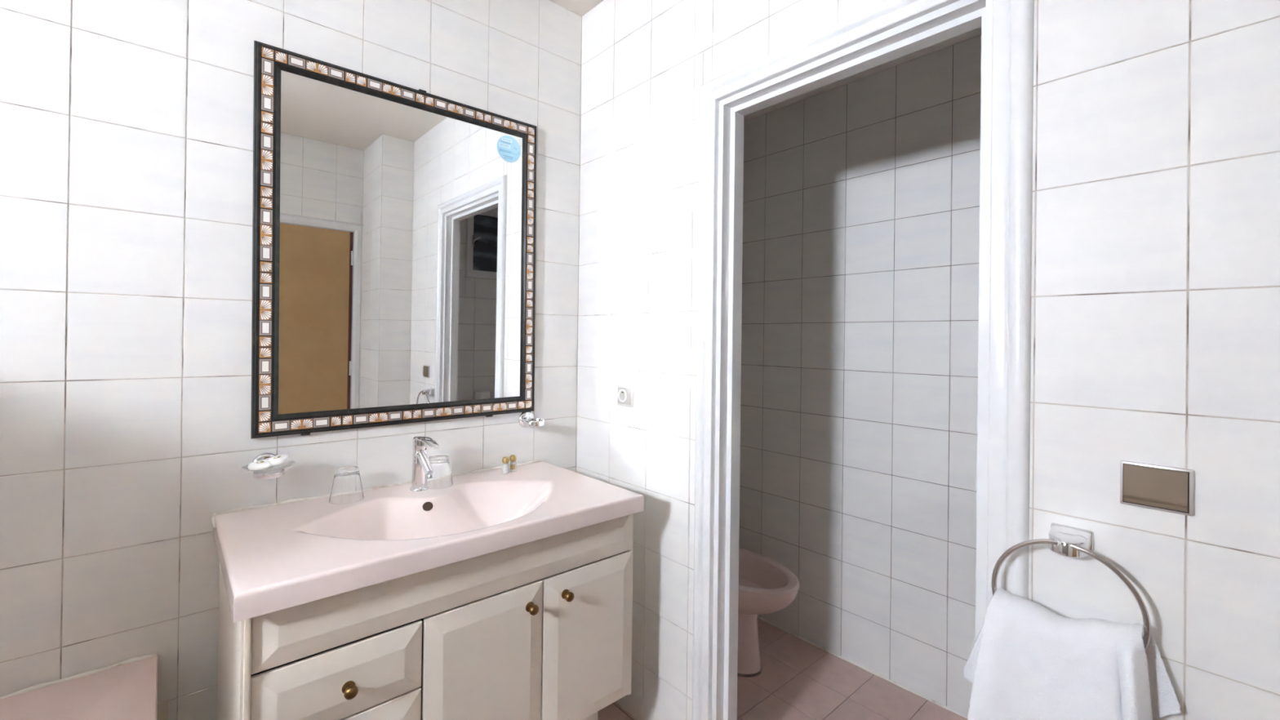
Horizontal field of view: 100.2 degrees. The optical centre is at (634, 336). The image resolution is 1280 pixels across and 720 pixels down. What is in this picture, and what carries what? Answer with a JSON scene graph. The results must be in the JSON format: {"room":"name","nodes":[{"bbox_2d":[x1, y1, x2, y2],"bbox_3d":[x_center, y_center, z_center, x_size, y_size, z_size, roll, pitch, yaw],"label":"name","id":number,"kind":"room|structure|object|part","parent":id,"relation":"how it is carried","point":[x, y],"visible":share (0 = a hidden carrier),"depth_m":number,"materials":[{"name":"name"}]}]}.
{"room":"bathroom","nodes":[
{"label":"bathroom","id":0,"kind":"room"},
{"bbox_2d":[0,0,582,719],"bbox_3d":[-1.364,0.004,1.188,2.970,2.625,0.080,1,0,-41],"label":"wall","id":1,"kind":"structure","parent":0,"point":[126,126],"depth_m":1.31,"materials":[{"name":"tile"}]},
{"bbox_2d":[251,452,284,479],"bbox_3d":[-0.966,0.347,1.410,0.120,0.067,0.115,1,0,-41],"label":"soap dish","id":2,"kind":"object","parent":1,"relation":"attached to","point":[273,472],"visible":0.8,"depth_m":1.43,"materials":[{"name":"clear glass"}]},
{"bbox_2d":[248,460,271,471],"bbox_3d":[-0.974,0.334,1.389,0.047,0.019,0.053,1,0,42],"label":"soap bar","id":3,"kind":"object","parent":2,"relation":"on","point":[258,465],"visible":1,"depth_m":1.38,"materials":[{"name":"white"}]},
{"bbox_2d":[267,453,289,466],"bbox_3d":[-0.948,0.327,1.421,0.052,0.025,0.046,1,0,1],"label":"soap bar","id":4,"kind":"object","parent":2,"relation":"on","point":[278,460],"visible":0.93,"depth_m":1.41,"materials":[{"name":"white"}]},
{"bbox_2d":[250,40,537,439],"bbox_3d":[-0.692,-0.255,1.702,0.858,1.065,0.022,0,0,-41],"label":"wall mirror","id":5,"kind":"object","parent":1,"relation":"attached to","point":[393,239],"visible":1,"depth_m":1.63,"materials":[{"name":"black wood"}]},
{"bbox_2d":[497,135,520,162],"bbox_3d":[-0.449,-0.670,1.906,0.093,0.093,0.001,0,0,-41],"label":"sticker","id":6,"kind":"object","parent":5,"relation":"attached to","point":[508,148],"visible":1,"depth_m":1.91,"materials":[{"name":"blue paper"}]},
{"bbox_2d":[499,138,519,159],"bbox_3d":[-0.448,-0.668,1.907,0.078,0.065,0.001,0,0,-41],"label":"print","id":7,"kind":"object","parent":6,"relation":"attached to","point":[503,139],"depth_m":1.90},
{"bbox_2d":[518,411,545,427],"bbox_3d":[-0.371,0.304,1.942,0.077,0.065,0.098,1,0,-41],"label":"holder","id":8,"kind":"object","parent":1,"relation":"attached to","point":[526,420],"visible":0.98,"depth_m":1.96,"materials":[{"name":"silver metal"}]},
{"bbox_2d":[549,0,603,16],"bbox_3d":[-0.537,-1.342,0.254,3.130,0.100,2.600,1,0,-41],"label":"ceiling","id":9,"kind":"structure","parent":0,"point":[580,7],"depth_m":2.06,"materials":[{"name":"beige paint"}]},
{"bbox_2d":[597,616,968,719],"bbox_3d":[-0.223,1.364,0.548,3.875,0.109,2.420,1,0,-41],"label":"floor","id":10,"kind":"structure","parent":0,"point":[800,678],"depth_m":2.01,"materials":[{"name":"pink tile"}]},
{"bbox_2d":[0,653,168,719],"bbox_3d":[-0.903,1.038,0.482,0.728,0.544,1.599,1,0,-41],"label":"bathtub","id":11,"kind":"object","parent":10,"relation":"on","point":[127,689],"visible":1,"depth_m":1.15,"materials":[{"name":"pink ceramic"}]},
{"bbox_2d":[217,513,633,719],"bbox_3d":[-0.532,0.917,1.493,0.970,0.802,0.564,1,0,-41],"label":"vanity cabinet","id":12,"kind":"object","parent":10,"relation":"on","point":[541,628],"visible":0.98,"depth_m":1.27,"materials":[{"name":"beige paint"}]},
{"bbox_3d":[-0.602,0.718,1.108,0.317,0.148,0.018,1,0,-41],"label":"drawer","id":13,"kind":"part","parent":12,"relation":"part of","materials":[{"name":"beige paint"}]},
{"bbox_3d":[-0.582,0.724,1.093,0.026,0.026,0.031,1,0,-41],"label":"knob","id":14,"kind":"part","parent":12,"relation":"part of","materials":[{"name":"gold metal"}]},
{"bbox_3d":[-0.604,0.866,1.107,0.317,0.141,0.018,1,0,-41],"label":"drawer","id":15,"kind":"part","parent":12,"relation":"part of","materials":[{"name":"beige paint"}]},
{"bbox_2d":[211,459,644,622],"bbox_3d":[-0.534,0.523,1.491,0.993,0.131,0.567,1,0,-41],"label":"washbasin","id":16,"kind":"object","parent":12,"relation":"in","point":[274,557],"visible":0.92,"depth_m":1.36,"materials":[{"name":"pink ceramic"}]},
{"bbox_2d":[328,466,364,504],"bbox_3d":[-0.818,0.417,1.518,0.088,0.088,0.088,1,0,-41],"label":"drinking glass","id":17,"kind":"object","parent":16,"relation":"on","point":[347,487],"visible":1,"depth_m":1.49,"materials":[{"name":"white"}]},
{"bbox_2d":[409,435,439,491],"bbox_3d":[-0.624,0.383,1.595,0.053,0.165,0.157,1,0,-41],"label":"tap","id":18,"kind":"object","parent":16,"relation":"on","point":[422,469],"visible":1,"depth_m":1.61,"materials":[{"name":"silver metal"}]},
{"bbox_3d":[-0.627,0.378,1.599,0.027,0.069,0.096,1,0,-41],"label":"spout","id":19,"kind":"part","parent":18,"relation":"part of","materials":[{"name":"silver metal"}]},
{"bbox_3d":[-0.618,0.310,1.590,0.037,0.019,0.143,1,0,-41],"label":"lever","id":20,"kind":"part","parent":18,"relation":"part of","materials":[{"name":"silver metal"}]},
{"bbox_2d":[426,454,453,488],"bbox_3d":[-0.616,0.420,1.676,0.088,0.088,0.088,1,0,-41],"label":"drinking glass","id":21,"kind":"object","parent":16,"relation":"on","point":[440,464],"visible":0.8,"depth_m":1.65,"materials":[{"name":"white"}]},
{"bbox_2d":[502,456,509,474],"bbox_3d":[-0.444,0.439,1.835,0.025,0.058,0.025,1,0,13],"label":"toiletry bottle","id":22,"kind":"object","parent":16,"relation":"on","point":[505,465],"visible":1,"depth_m":1.83,"materials":[{"name":"white plastic"}]},
{"bbox_2d":[509,454,516,471],"bbox_3d":[-0.426,0.439,1.863,0.025,0.058,0.025,1,0,-41],"label":"toiletry bottle","id":23,"kind":"object","parent":16,"relation":"on","point":[513,464],"visible":0.99,"depth_m":1.85,"materials":[{"name":"white"}]},
{"bbox_3d":[-0.364,0.862,1.318,0.312,0.432,0.018,1,0,-41],"label":"cabinet door","id":24,"kind":"part","parent":12,"relation":"part of","materials":[{"name":"beige paint"}]},
{"bbox_3d":[-0.262,0.699,1.373,0.026,0.026,0.031,1,0,-41],"label":"knob","id":25,"kind":"part","parent":12,"relation":"part of","materials":[{"name":"gold metal"}]},
{"bbox_3d":[-0.180,0.700,1.446,0.026,0.026,0.031,1,0,-41],"label":"knob","id":26,"kind":"part","parent":12,"relation":"part of","materials":[{"name":"gold metal"}]},
{"bbox_3d":[-0.128,0.866,1.525,0.311,0.432,0.018,1,0,-41],"label":"cabinet door","id":27,"kind":"part","parent":12,"relation":"part of","materials":[{"name":"beige paint"}]},
{"bbox_2d":[737,546,799,676],"bbox_3d":[0.398,1.110,2.222,0.368,0.445,0.592,1,0,-41],"label":"bidet","id":28,"kind":"object","parent":10,"relation":"on","point":[766,586],"visible":0.45,"depth_m":2.12,"materials":[{"name":"pink ceramic"}]},
{"bbox_2d":[737,546,799,614],"bbox_3d":[0.400,1.020,2.221,0.368,0.156,0.589,1,0,-41],"label":"bowl","id":29,"kind":"object","parent":28,"relation":"on","point":[766,586],"depth_m":2.11,"materials":[{"name":"pink ceramic"}]},
{"bbox_2d":[738,35,981,716],"bbox_3d":[1.186,0.140,1.948,0.080,2.423,2.160,1,0,-41],"label":"wall","id":30,"kind":"structure","parent":0,"point":[860,322],"depth_m":2.15,"materials":[{"name":"tile"}]},
{"bbox_2d":[743,26,981,121],"bbox_3d":[0.900,-1.216,1.688,0.925,0.300,2.340,1,0,-41],"label":"ceiling","id":31,"kind":"structure","parent":0,"point":[975,33],"depth_m":2.14,"materials":[{"name":"white paint"}]},
{"bbox_2d":[576,0,1279,719],"bbox_3d":[0.592,0.029,1.254,0.078,2.625,2.420,1,0,-41],"label":"wall","id":32,"kind":"structure","parent":0,"point":[1155,282],"depth_m":0.94,"materials":[{"name":"tile"}]},
{"bbox_2d":[617,384,634,407],"bbox_3d":[-0.037,0.209,1.898,0.017,0.073,0.084,1,0,-41],"label":"wall socket","id":33,"kind":"object","parent":32,"relation":"attached to","point":[625,394],"visible":1,"depth_m":1.89,"materials":[{"name":"white plastic"}]},
{"bbox_2d":[617,389,626,401],"bbox_3d":[-0.045,0.208,1.900,0.008,0.045,0.045,1,0,-41],"label":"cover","id":34,"kind":"object","parent":33,"relation":"on","point":[622,393],"depth_m":1.90,"materials":[{"name":"white plastic"}]},
{"bbox_2d":[692,0,1034,719],"bbox_3d":[0.493,0.280,1.348,0.104,2.100,0.840,1,0,-41],"label":"trim","id":35,"kind":"structure","parent":32,"relation":"attached to","point":[886,31],"depth_m":1.25,"materials":[{"name":"white paint"}]},
{"bbox_2d":[991,523,1151,650],"bbox_3d":[0.762,0.456,0.942,0.066,0.229,0.217,1,0,-41],"label":"towel ring","id":36,"kind":"object","parent":32,"relation":"attached to","point":[1063,540],"visible":0.56,"depth_m":0.93,"materials":[{"name":"silver metal"}]},
{"bbox_2d":[963,587,1181,719],"bbox_3d":[0.730,0.713,0.933,0.099,0.507,0.308,1,0,-41],"label":"hand towel","id":37,"kind":"object","parent":36,"relation":"hanging from","point":[1027,660],"visible":1,"depth_m":0.90,"materials":[{"name":"white fabric"}]},
{"bbox_3d":[0.786,0.360,0.962,0.007,0.037,0.060,1,0,-41],"label":"wall plate","id":38,"kind":"part","parent":36,"relation":"part of","materials":[{"name":"silver metal"}]},
{"bbox_2d":[1120,460,1194,515],"bbox_3d":[0.857,0.248,0.880,0.015,0.073,0.087,1,0,-41],"label":"light switch","id":39,"kind":"object","parent":32,"relation":"attached to","point":[1148,486],"visible":1,"depth_m":0.87,"materials":[{"name":"beige plastic"}]}
]}

